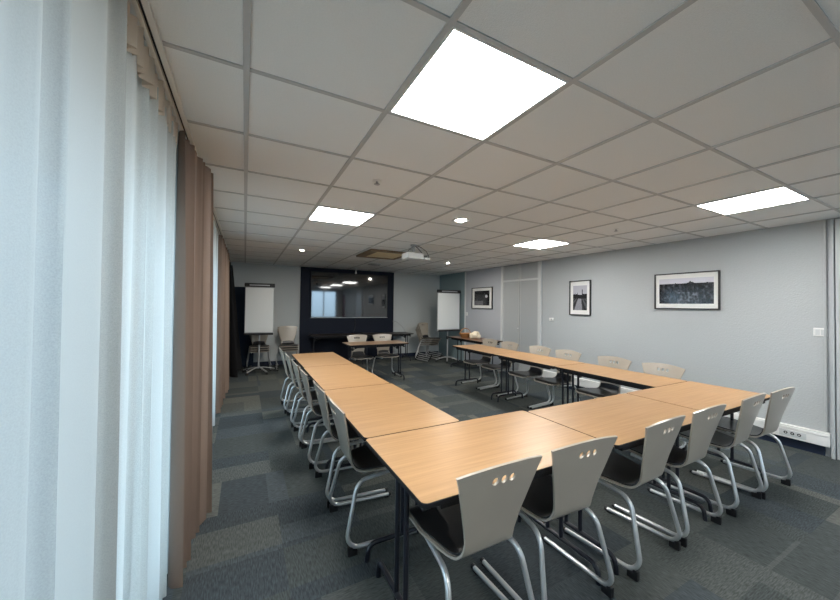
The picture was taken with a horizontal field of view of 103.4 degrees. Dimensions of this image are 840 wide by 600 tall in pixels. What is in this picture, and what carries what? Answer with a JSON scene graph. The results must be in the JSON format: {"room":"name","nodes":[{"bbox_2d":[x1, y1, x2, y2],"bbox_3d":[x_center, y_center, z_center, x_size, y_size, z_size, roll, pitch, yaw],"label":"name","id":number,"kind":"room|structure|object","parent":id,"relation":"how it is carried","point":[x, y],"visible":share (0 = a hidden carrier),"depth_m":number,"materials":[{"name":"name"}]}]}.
{"room":"conference room","nodes":[
{"label":"conference room","id":0,"kind":"room"},
{"bbox_2d":[231,262,439,361],"bbox_3d":[-2.068,0.348,8.912,5.910,2.522,0.200,1,-1,-28],"label":"wall","id":1,"kind":"structure","parent":0,"point":[415,295],"depth_m":8.30,"materials":[{"name":"grey paint"}]},
{"bbox_2d":[242,351,437,366],"bbox_3d":[-2.034,1.558,8.796,5.870,0.100,0.011,1,-1,-28],"label":"baseboard","id":2,"kind":"structure","parent":1,"relation":"attached to","point":[266,363],"depth_m":8.08,"materials":[{"name":"blue"}]},
{"bbox_2d":[299,267,393,359],"bbox_3d":[-1.882,0.402,8.868,2.520,2.418,0.049,1,-1,-28],"label":"trim","id":3,"kind":"structure","parent":1,"relation":"attached to","point":[308,325],"depth_m":8.66,"materials":[{"name":"black paint"}]},
{"bbox_2d":[310,271,387,317],"bbox_3d":[-1.835,-0.114,8.834,2.070,1.180,0.063,1,-1,-28],"label":"wall screen","id":4,"kind":"object","parent":1,"relation":"attached to","point":[333,295],"visible":1,"depth_m":8.77,"materials":[{"name":"black glass"}]},
{"bbox_2d":[129,0,839,274],"bbox_3d":[0.737,-0.971,3.650,6.310,0.196,12.150,1,-1,-28],"label":"ceiling","id":5,"kind":"structure","parent":0,"point":[363,51],"depth_m":1.73,"materials":[{"name":"tile"}]},
{"bbox_2d":[131,0,231,261],"bbox_3d":[-1.565,-0.914,2.350,0.046,0.018,11.400,1,-1,-28],"label":"rail","id":6,"kind":"object","parent":5,"relation":"attached to","point":[143,10],"visible":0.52,"depth_m":1.29,"materials":[{"name":"white metal"}]},
{"bbox_2d":[0,0,126,599],"bbox_3d":[-0.453,0.262,0.136,0.083,2.386,1.766,1,-1,-28],"label":"sheer curtain","id":7,"kind":"object","parent":6,"relation":"hanging from","point":[63,63],"visible":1,"depth_m":0.63,"materials":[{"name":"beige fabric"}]},
{"bbox_2d":[116,0,177,599],"bbox_3d":[-1.135,0.275,1.389,0.074,2.386,1.289,1,-1,-27],"label":"sheer curtain","id":8,"kind":"object","parent":6,"relation":"hanging from","point":[151,129],"visible":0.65,"depth_m":1.32,"materials":[{"name":"beige fabric"}]},
{"bbox_2d":[168,130,213,588],"bbox_3d":[-1.376,0.294,2.017,0.110,2.375,0.658,1,-1,-21],"label":"curtain","id":9,"kind":"object","parent":6,"relation":"hanging from","point":[190,501],"visible":1,"depth_m":1.90,"materials":[{"name":"brown fabric"}]},
{"bbox_2d":[212,218,217,425],"bbox_3d":[-2.196,0.298,3.470,0.106,2.386,1.813,1,-1,-28],"label":"sheer curtain","id":10,"kind":"object","parent":6,"relation":"hanging from","point":[215,231],"visible":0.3,"depth_m":3.94,"materials":[{"name":"beige fabric"}]},
{"bbox_2d":[215,235,228,413],"bbox_3d":[-3.156,0.329,5.370,0.137,2.375,2.140,1,-1,-27],"label":"curtain","id":11,"kind":"object","parent":6,"relation":"hanging from","point":[222,344],"visible":0.99,"depth_m":4.67,"materials":[{"name":"brown fabric"}]},
{"bbox_2d":[229,261,241,376],"bbox_3d":[-3.846,0.384,6.894,0.319,2.270,0.918,1,-1,-28],"label":"drape","id":12,"kind":"object","parent":6,"relation":"hanging from","point":[235,361],"visible":0.75,"depth_m":6.52,"materials":[{"name":"black fabric"}]},
{"bbox_2d":[308,206,374,225],"bbox_3d":[-0.853,-0.891,3.557,0.574,0.007,0.562,1,-1,-28],"label":"ceiling light panel","id":13,"kind":"object","parent":5,"relation":"attached to","point":[325,214],"visible":0.96,"depth_m":3.53,"materials":[{"name":"white plastic"}]},
{"bbox_2d":[372,179,381,185],"bbox_3d":[-0.327,-0.889,2.517,0.070,0.028,0.070,1,-1,-28],"label":"sprinkler head","id":14,"kind":"object","parent":5,"relation":"attached to","point":[376,181],"visible":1,"depth_m":2.51},
{"bbox_2d":[356,249,405,259],"bbox_3d":[-0.666,-0.827,6.080,0.780,0.034,0.840,1,-1,-28],"label":"ceiling hatch","id":15,"kind":"object","parent":5,"relation":"attached to","point":[371,253],"visible":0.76,"depth_m":6.01,"materials":[{"name":"brown wood"}]},
{"bbox_2d":[402,244,429,260],"bbox_3d":[-0.066,-0.740,5.174,0.400,0.228,0.260,1,-1,-28],"label":"projector","id":16,"kind":"object","parent":5,"relation":"hanging from","point":[413,255],"visible":1,"depth_m":5.07,"materials":[{"name":"white plastic"}]},
{"bbox_2d":[452,218,470,222],"bbox_3d":[0.448,-0.867,3.620,0.208,0.015,0.208,1,-1,-28],"label":"recessed light","id":17,"kind":"object","parent":5,"relation":"in","point":[455,220],"visible":1,"depth_m":3.60,"materials":[{"name":"silver metal"}]},
{"bbox_2d":[389,26,568,140],"bbox_3d":[0.234,-0.913,1.497,0.574,0.007,0.562,1,-1,-28],"label":"ceiling light panel","id":18,"kind":"object","parent":5,"relation":"attached to","point":[470,86],"visible":1,"depth_m":1.43,"materials":[{"name":"white plastic"}]},
{"bbox_2d":[143,0,839,274],"bbox_3d":[0.734,-0.870,3.647,5.915,0.009,11.750,1,-1,-28],"label":"ceiling grid","id":19,"kind":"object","parent":5,"relation":"attached to","point":[813,6],"depth_m":1.91,"materials":[{"name":"grey metal"}]},
{"bbox_2d":[513,239,569,248],"bbox_3d":[1.800,-0.831,4.956,0.574,0.007,0.562,1,-1,-28],"label":"ceiling light panel","id":20,"kind":"object","parent":5,"relation":"attached to","point":[538,244],"visible":1,"depth_m":4.95,"materials":[{"name":"white plastic"}]},
{"bbox_2d":[697,187,809,214],"bbox_3d":[2.887,-0.853,2.896,0.574,0.007,0.562,1,-1,-28],"label":"ceiling light panel","id":21,"kind":"object","parent":5,"relation":"attached to","point":[783,195],"visible":1,"depth_m":2.86,"materials":[{"name":"white plastic"}]},
{"bbox_2d":[162,354,839,599],"bbox_3d":[0.702,1.628,3.604,6.310,0.150,12.150,1,-1,-28],"label":"floor","id":22,"kind":"structure","parent":0,"point":[270,532],"depth_m":2.19,"materials":[{"name":"carpet"}]},
{"bbox_2d":[235,287,253,367],"bbox_3d":[-4.076,0.629,7.595,0.500,1.860,0.190,1,-1,-28],"label":"panel","id":23,"kind":"object","parent":22,"relation":"on","point":[245,341],"visible":0.31,"depth_m":7.62,"materials":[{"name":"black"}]},
{"bbox_2d":[242,283,274,375],"bbox_3d":[-3.455,0.601,7.146,0.662,1.914,0.632,1,-1,-20],"label":"flip chart","id":24,"kind":"object","parent":22,"relation":"on","point":[259,297],"visible":1,"depth_m":7.07,"materials":[{"name":"white paper"}]},
{"bbox_2d":[244,333,272,334],"bbox_3d":[-3.421,0.720,7.041,0.560,0.045,0.060,1,-1,-20],"label":"tray","id":25,"kind":"object","parent":24,"relation":"on","point":[244,333],"depth_m":7.01,"materials":[{"name":"black plastic"}]},
{"bbox_2d":[246,335,270,371],"bbox_3d":[-3.609,1.131,7.436,0.498,0.863,0.547,1,-1,-28],"label":"chair","id":26,"kind":"object","parent":22,"relation":"on","point":[250,351],"visible":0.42,"depth_m":7.26,"materials":[{"name":"silver metal"}]},
{"bbox_2d":[246,335,270,369],"bbox_3d":[-3.593,1.078,7.410,0.498,0.863,0.547,1,-1,-28],"label":"chair","id":27,"kind":"object","parent":26,"relation":"on","point":[250,335],"visible":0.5,"depth_m":7.22,"materials":[{"name":"silver metal"}]},
{"bbox_2d":[246,335,271,367],"bbox_3d":[-3.578,1.026,7.383,0.498,0.863,0.547,1,-1,-28],"label":"chair","id":28,"kind":"object","parent":27,"relation":"on","point":[254,337],"visible":0.66,"depth_m":7.49,"materials":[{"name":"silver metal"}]},
{"bbox_2d":[275,331,298,370],"bbox_3d":[-3.041,1.142,7.646,0.498,0.863,0.547,1,-1,-28],"label":"chair","id":29,"kind":"object","parent":22,"relation":"on","point":[297,349],"visible":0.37,"depth_m":7.48,"materials":[{"name":"silver metal"}]},
{"bbox_2d":[275,328,300,368],"bbox_3d":[-3.026,1.090,7.619,0.498,0.863,0.547,1,-1,-28],"label":"chair","id":30,"kind":"object","parent":29,"relation":"on","point":[281,348],"visible":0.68,"depth_m":7.45,"materials":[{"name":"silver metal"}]},
{"bbox_2d":[276,326,298,366],"bbox_3d":[-3.010,1.037,7.593,0.498,0.863,0.547,1,-1,-28],"label":"chair","id":31,"kind":"object","parent":30,"relation":"on","point":[287,336],"visible":0.9,"depth_m":7.75,"materials":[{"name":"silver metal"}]},
{"bbox_2d":[279,347,310,413],"bbox_3d":[-1.749,1.109,4.787,0.547,0.863,0.498,1,-1,-28],"label":"chair","id":32,"kind":"object","parent":22,"relation":"on","point":[283,402],"visible":0.56,"depth_m":4.61,"materials":[{"name":"silver metal"}]},
{"bbox_2d":[285,352,318,427],"bbox_3d":[-1.465,1.104,4.292,0.547,0.863,0.498,1,-1,-28],"label":"chair","id":33,"kind":"object","parent":22,"relation":"on","point":[311,385],"visible":0.56,"depth_m":4.12,"materials":[{"name":"silver metal"}]},
{"bbox_2d":[291,359,333,446],"bbox_3d":[-1.171,1.098,3.757,0.547,0.863,0.498,1,-1,-28],"label":"chair","id":34,"kind":"object","parent":22,"relation":"on","point":[295,366],"visible":0.56,"depth_m":3.58,"materials":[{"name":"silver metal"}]},
{"bbox_2d":[292,352,353,427],"bbox_3d":[-1.372,1.172,4.539,0.611,0.741,1.146,1,-1,-28],"label":"folding table","id":35,"kind":"object","parent":22,"relation":"on","point":[324,358],"visible":0.44,"depth_m":4.44,"materials":[{"name":"brown wood"}]},
{"bbox_2d":[299,367,347,468],"bbox_3d":[-0.915,1.093,3.293,0.547,0.863,0.498,1,-1,-28],"label":"chair","id":36,"kind":"object","parent":22,"relation":"on","point":[316,409],"visible":0.56,"depth_m":3.12,"materials":[{"name":"silver metal"}]},
{"bbox_2d":[309,333,364,364],"bbox_3d":[-2.047,1.228,8.224,1.296,0.741,0.616,1,-1,-28],"label":"folding table","id":37,"kind":"object","parent":22,"relation":"on","point":[316,337],"visible":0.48,"depth_m":7.99,"materials":[{"name":"grey laminate"}]},
{"bbox_2d":[303,364,389,468],"bbox_3d":[-0.832,1.161,3.515,0.621,0.741,1.161,1,-1,-28],"label":"folding table","id":38,"kind":"object","parent":22,"relation":"on","point":[330,377],"visible":0.5,"depth_m":3.39,"materials":[{"name":"brown wood"}]},
{"bbox_2d":[313,380,387,507],"bbox_3d":[-0.594,1.088,2.728,0.547,0.863,0.498,1,-1,-28],"label":"chair","id":39,"kind":"object","parent":22,"relation":"on","point":[321,396],"visible":0.64,"depth_m":2.57,"materials":[{"name":"silver metal"}]},
{"bbox_2d":[347,334,373,370],"bbox_3d":[-1.204,1.150,6.692,0.498,0.863,0.547,1,-1,-28],"label":"chair","id":40,"kind":"object","parent":22,"relation":"on","point":[357,354],"visible":0.82,"depth_m":6.84,"materials":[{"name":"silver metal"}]},
{"bbox_2d":[327,395,418,556],"bbox_3d":[-0.343,1.083,2.261,0.547,0.863,0.498,1,-1,-28],"label":"chair","id":41,"kind":"object","parent":22,"relation":"on","point":[362,459],"visible":0.66,"depth_m":2.12,"materials":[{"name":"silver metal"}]},
{"bbox_2d":[342,340,408,379],"bbox_3d":[-0.881,1.214,6.550,1.196,0.741,0.566,1,-1,-28],"label":"folding table","id":42,"kind":"object","parent":22,"relation":"on","point":[392,343],"visible":0.79,"depth_m":6.44,"materials":[{"name":"brown laminate"}]},
{"bbox_2d":[372,334,401,376],"bbox_3d":[-0.709,1.161,6.954,0.498,0.863,0.547,1,-1,-28],"label":"chair","id":43,"kind":"object","parent":22,"relation":"on","point":[383,352],"visible":0.91,"depth_m":7.09,"materials":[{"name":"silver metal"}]},
{"bbox_2d":[361,332,413,363],"bbox_3d":[-0.880,1.255,8.840,1.296,0.741,0.616,1,-1,-28],"label":"folding table","id":44,"kind":"object","parent":22,"relation":"on","point":[403,334],"visible":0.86,"depth_m":8.78,"materials":[{"name":"grey laminate"}]},
{"bbox_2d":[324,384,458,562],"bbox_3d":[-0.294,1.150,2.490,0.646,0.741,1.146,1,-1,-28],"label":"folding table","id":45,"kind":"object","parent":22,"relation":"on","point":[372,411],"visible":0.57,"depth_m":2.29,"materials":[{"name":"brown wood"}]},
{"bbox_2d":[415,329,439,361],"bbox_3d":[0.191,1.212,9.121,0.547,0.863,0.498,0,-1,40],"label":"chair","id":46,"kind":"object","parent":22,"relation":"on","point":[426,345],"visible":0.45,"depth_m":9.06,"materials":[{"name":"silver metal"}]},
{"bbox_2d":[416,327,440,359],"bbox_3d":[0.215,1.160,9.102,0.547,0.863,0.498,0,-1,40],"label":"chair","id":47,"kind":"object","parent":46,"relation":"on","point":[427,342],"visible":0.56,"depth_m":9.03,"materials":[{"name":"silver metal"}]},
{"bbox_2d":[417,325,441,357],"bbox_3d":[0.240,1.108,9.083,0.547,0.863,0.498,0,-1,40],"label":"chair","id":48,"kind":"object","parent":47,"relation":"on","point":[425,340],"visible":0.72,"depth_m":9.03,"materials":[{"name":"silver metal"}]},
{"bbox_2d":[418,322,441,355],"bbox_3d":[0.265,1.056,9.064,0.547,0.863,0.498,0,-1,40],"label":"chair","id":49,"kind":"object","parent":48,"relation":"on","point":[423,326],"visible":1,"depth_m":9.14,"materials":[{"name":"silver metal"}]},
{"bbox_2d":[435,289,460,363],"bbox_3d":[0.748,0.689,8.872,0.673,1.914,0.640,1,-1,8],"label":"flip chart","id":50,"kind":"object","parent":22,"relation":"on","point":[448,301],"visible":0.98,"depth_m":8.85,"materials":[{"name":"white paper"}]},
{"bbox_2d":[438,329,460,331],"bbox_3d":[0.780,0.808,8.827,0.730,0.045,0.060,1,-1,-32],"label":"tray","id":51,"kind":"object","parent":50,"relation":"on","point":[439,330],"depth_m":8.80,"materials":[{"name":"black plastic"}]},
{"bbox_2d":[393,455,541,599],"bbox_3d":[0.214,1.078,1.542,0.498,0.863,0.547,1,-1,-28],"label":"chair","id":52,"kind":"object","parent":22,"relation":"on","point":[485,516],"visible":0.91,"depth_m":1.38,"materials":[{"name":"grey plastic"}]},
{"bbox_2d":[449,336,502,373],"bbox_3d":[1.246,1.262,7.649,0.586,0.741,1.326,1,-1,-28],"label":"folding table","id":53,"kind":"object","parent":22,"relation":"on","point":[458,338],"visible":0.67,"depth_m":7.55,"materials":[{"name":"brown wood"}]},
{"bbox_2d":[459,328,470,337],"bbox_3d":[1.079,0.780,7.911,0.313,0.226,0.307,1,-1,-28],"label":"basket","id":54,"kind":"object","parent":53,"relation":"on","point":[463,335],"visible":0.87,"depth_m":7.83,"materials":[{"name":"brown wicker"}]},
{"bbox_2d":[459,333,469,337],"bbox_3d":[1.079,0.841,7.910,0.310,0.104,0.307,1,-1,-28],"label":"bowl","id":55,"kind":"object","parent":54,"relation":"on","point":[463,335],"depth_m":7.82,"materials":[{"name":"brown wicker"}]},
{"bbox_2d":[469,331,480,338],"bbox_3d":[1.267,0.805,7.701,0.260,0.173,0.261,1,-1,-28],"label":"cloth bundle","id":56,"kind":"object","parent":53,"relation":"on","point":[474,335],"visible":1,"depth_m":7.62,"materials":[{"name":"beige fabric"}]},
{"bbox_2d":[461,339,497,388],"bbox_3d":[1.129,1.174,6.259,0.547,0.863,0.498,1,-1,-28],"label":"chair","id":57,"kind":"object","parent":22,"relation":"on","point":[485,359],"visible":0.84,"depth_m":6.27,"materials":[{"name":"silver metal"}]},
{"bbox_2d":[452,344,519,399],"bbox_3d":[1.137,1.229,5.864,0.616,0.741,1.161,1,-1,-28],"label":"folding table","id":58,"kind":"object","parent":22,"relation":"on","point":[489,351],"visible":0.88,"depth_m":5.74,"materials":[{"name":"brown wood"}]},
{"bbox_2d":[366,411,614,599],"bbox_3d":[0.370,1.147,1.802,1.184,0.741,0.683,1,-1,-28],"label":"folding table","id":59,"kind":"object","parent":22,"relation":"on","point":[427,463],"visible":0.8,"depth_m":1.70,"materials":[{"name":"brown wood"}]},
{"bbox_2d":[478,341,518,396],"bbox_3d":[1.381,1.169,5.782,0.547,0.863,0.498,1,-1,-28],"label":"chair","id":60,"kind":"object","parent":22,"relation":"on","point":[504,345],"visible":0.76,"depth_m":5.82,"materials":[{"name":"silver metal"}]},
{"bbox_2d":[505,346,551,408],"bbox_3d":[1.698,1.162,5.180,0.547,0.863,0.498,1,-1,-28],"label":"chair","id":61,"kind":"object","parent":22,"relation":"on","point":[534,371],"visible":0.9,"depth_m":5.20,"materials":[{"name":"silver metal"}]},
{"bbox_2d":[493,352,582,404],"bbox_3d":[1.681,1.218,4.832,0.616,0.741,1.166,1,-1,-28],"label":"folding table","id":62,"kind":"object","parent":22,"relation":"on","point":[545,362],"visible":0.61,"depth_m":4.72,"materials":[{"name":"brown wood"}]},
{"bbox_2d":[480,435,617,599],"bbox_3d":[0.685,1.089,1.790,0.498,0.863,0.547,1,-1,-25],"label":"chair","id":63,"kind":"object","parent":22,"relation":"on","point":[572,484],"visible":0.75,"depth_m":1.63,"materials":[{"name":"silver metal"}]},
{"bbox_2d":[530,350,581,409],"bbox_3d":[1.941,1.157,4.721,0.547,0.863,0.498,1,-1,-28],"label":"chair","id":64,"kind":"object","parent":22,"relation":"on","point":[557,380],"visible":0.74,"depth_m":4.77,"materials":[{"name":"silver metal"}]},
{"bbox_2d":[575,356,631,398],"bbox_3d":[2.258,1.151,4.119,0.547,0.863,0.498,1,-1,-28],"label":"chair","id":65,"kind":"object","parent":22,"relation":"on","point":[605,389],"visible":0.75,"depth_m":4.15,"materials":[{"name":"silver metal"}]},
{"bbox_2d":[528,393,707,574],"bbox_3d":[1.424,1.171,2.341,1.176,0.741,0.653,1,-1,-28],"label":"folding table","id":66,"kind":"object","parent":22,"relation":"on","point":[626,416],"visible":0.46,"depth_m":2.27,"materials":[{"name":"brown wood"}]},
{"bbox_2d":[555,363,686,444],"bbox_3d":[2.227,1.207,3.797,0.616,0.741,1.166,1,-1,-28],"label":"folding table","id":67,"kind":"object","parent":22,"relation":"on","point":[638,380],"visible":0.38,"depth_m":3.69,"materials":[{"name":"brown wood"}]},
{"bbox_2d":[563,415,685,581],"bbox_3d":[1.288,1.102,2.102,0.498,0.863,0.547,1,-1,-30],"label":"chair","id":68,"kind":"object","parent":22,"relation":"on","point":[619,470],"visible":0.77,"depth_m":1.96,"materials":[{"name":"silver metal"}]},
{"bbox_2d":[642,363,686,449],"bbox_3d":[2.519,1.146,3.624,0.547,0.863,0.498,1,-1,-28],"label":"chair","id":69,"kind":"object","parent":22,"relation":"on","point":[675,372],"visible":0.18,"depth_m":3.72,"materials":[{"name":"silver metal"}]},
{"bbox_2d":[612,404,726,547],"bbox_3d":[1.770,1.113,2.362,0.498,0.863,0.547,1,-1,-28],"label":"chair","id":70,"kind":"object","parent":22,"relation":"on","point":[705,422],"visible":0.69,"depth_m":2.19,"materials":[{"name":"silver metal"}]},
{"bbox_2d":[627,381,769,512],"bbox_3d":[2.437,1.194,2.890,1.121,0.741,0.626,1,-1,-28],"label":"folding table","id":71,"kind":"object","parent":22,"relation":"on","point":[689,394],"visible":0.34,"depth_m":2.85,"materials":[{"name":"brown wood"}]},
{"bbox_2d":[664,393,766,516],"bbox_3d":[2.371,1.127,2.673,0.498,0.863,0.547,1,-1,-29],"label":"chair","id":72,"kind":"object","parent":22,"relation":"on","point":[750,406],"visible":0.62,"depth_m":2.51,"materials":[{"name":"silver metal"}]},
{"bbox_2d":[694,387,794,499],"bbox_3d":[2.828,1.137,2.892,0.498,0.863,0.547,1,-1,-26],"label":"chair","id":73,"kind":"object","parent":22,"relation":"on","point":[779,400],"visible":0.79,"depth_m":2.73,"materials":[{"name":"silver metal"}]},
{"bbox_2d":[439,218,837,456],"bbox_3d":[3.422,0.354,5.053,0.200,2.522,12.150,1,-1,-28],"label":"wall","id":74,"kind":"structure","parent":0,"point":[761,339],"depth_m":4.25,"materials":[{"name":"grey paint"}]},
{"bbox_2d":[464,272,465,359],"bbox_3d":[1.221,0.446,8.984,0.019,2.418,0.050,1,-1,-28],"label":"trim","id":75,"kind":"structure","parent":74,"relation":"attached to","point":[465,272],"depth_m":8.97,"materials":[{"name":"grey paint"}]},
{"bbox_2d":[471,287,492,308],"bbox_3d":[1.556,-0.047,8.358,0.031,0.540,0.810,1,-1,-28],"label":"framed picture","id":76,"kind":"object","parent":74,"relation":"attached to","point":[482,297],"visible":1,"depth_m":8.33,"materials":[{"name":"black"}]},
{"bbox_2d":[474,290,489,304],"bbox_3d":[1.554,-0.047,8.357,0.001,0.368,0.598,1,-1,-28],"label":"print","id":77,"kind":"object","parent":76,"relation":"attached to","point":[480,297],"depth_m":8.36},
{"bbox_2d":[500,261,541,377],"bbox_3d":[2.153,0.426,7.181,0.054,2.418,1.170,1,-1,-28],"label":"door","id":78,"kind":"structure","parent":74,"relation":"in","point":[521,300],"depth_m":7.12,"materials":[{"name":"grey paint"}]},
{"bbox_2d":[569,280,590,315],"bbox_3d":[2.849,-0.038,5.907,0.031,0.620,0.420,1,-1,-28],"label":"framed picture","id":79,"kind":"object","parent":74,"relation":"attached to","point":[579,291],"visible":1,"depth_m":5.90,"materials":[{"name":"black"}]},
{"bbox_2d":[573,285,586,309],"bbox_3d":[2.846,-0.038,5.906,0.001,0.438,0.278,1,-1,-28],"label":"print","id":80,"kind":"object","parent":79,"relation":"attached to","point":[579,292],"depth_m":5.90},
{"bbox_2d":[541,370,830,447],"bbox_3d":[3.284,1.438,4.985,0.061,0.137,3.700,1,-1,-28],"label":"cable trunking","id":81,"kind":"object","parent":74,"relation":"attached to","point":[821,438],"visible":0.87,"depth_m":3.60,"materials":[{"name":"white plastic"}]},
{"bbox_2d":[654,270,720,309],"bbox_3d":[3.594,-0.123,4.498,0.031,0.500,0.750,1,-1,-28],"label":"framed picture","id":82,"kind":"object","parent":74,"relation":"attached to","point":[700,290],"visible":1,"depth_m":4.46,"materials":[{"name":"black"}]},
{"bbox_2d":[659,276,713,303],"bbox_3d":[3.592,-0.123,4.497,0.001,0.348,0.628,1,-1,-28],"label":"print","id":83,"kind":"object","parent":82,"relation":"attached to","point":[698,290],"depth_m":4.47},
{"bbox_2d":[561,384,825,455],"bbox_3d":[3.295,1.565,5.013,0.011,0.095,3.660,1,-1,-28],"label":"baseboard","id":84,"kind":"structure","parent":74,"relation":"attached to","point":[821,450],"depth_m":3.57,"materials":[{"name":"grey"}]},
{"bbox_2d":[813,328,827,336],"bbox_3d":[4.151,0.334,3.438,0.015,0.086,0.100,1,-1,-28],"label":"wall switch","id":85,"kind":"object","parent":74,"relation":"attached to","point":[816,331],"visible":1,"depth_m":3.44,"materials":[{"name":"white plastic"}]},
{"bbox_2d":[823,218,839,459],"bbox_3d":[4.402,0.381,2.918,0.054,2.418,1.100,1,-1,-28],"label":"door","id":86,"kind":"structure","parent":74,"relation":"in","point":[834,224],"depth_m":3.34,"materials":[{"name":"grey paint"}]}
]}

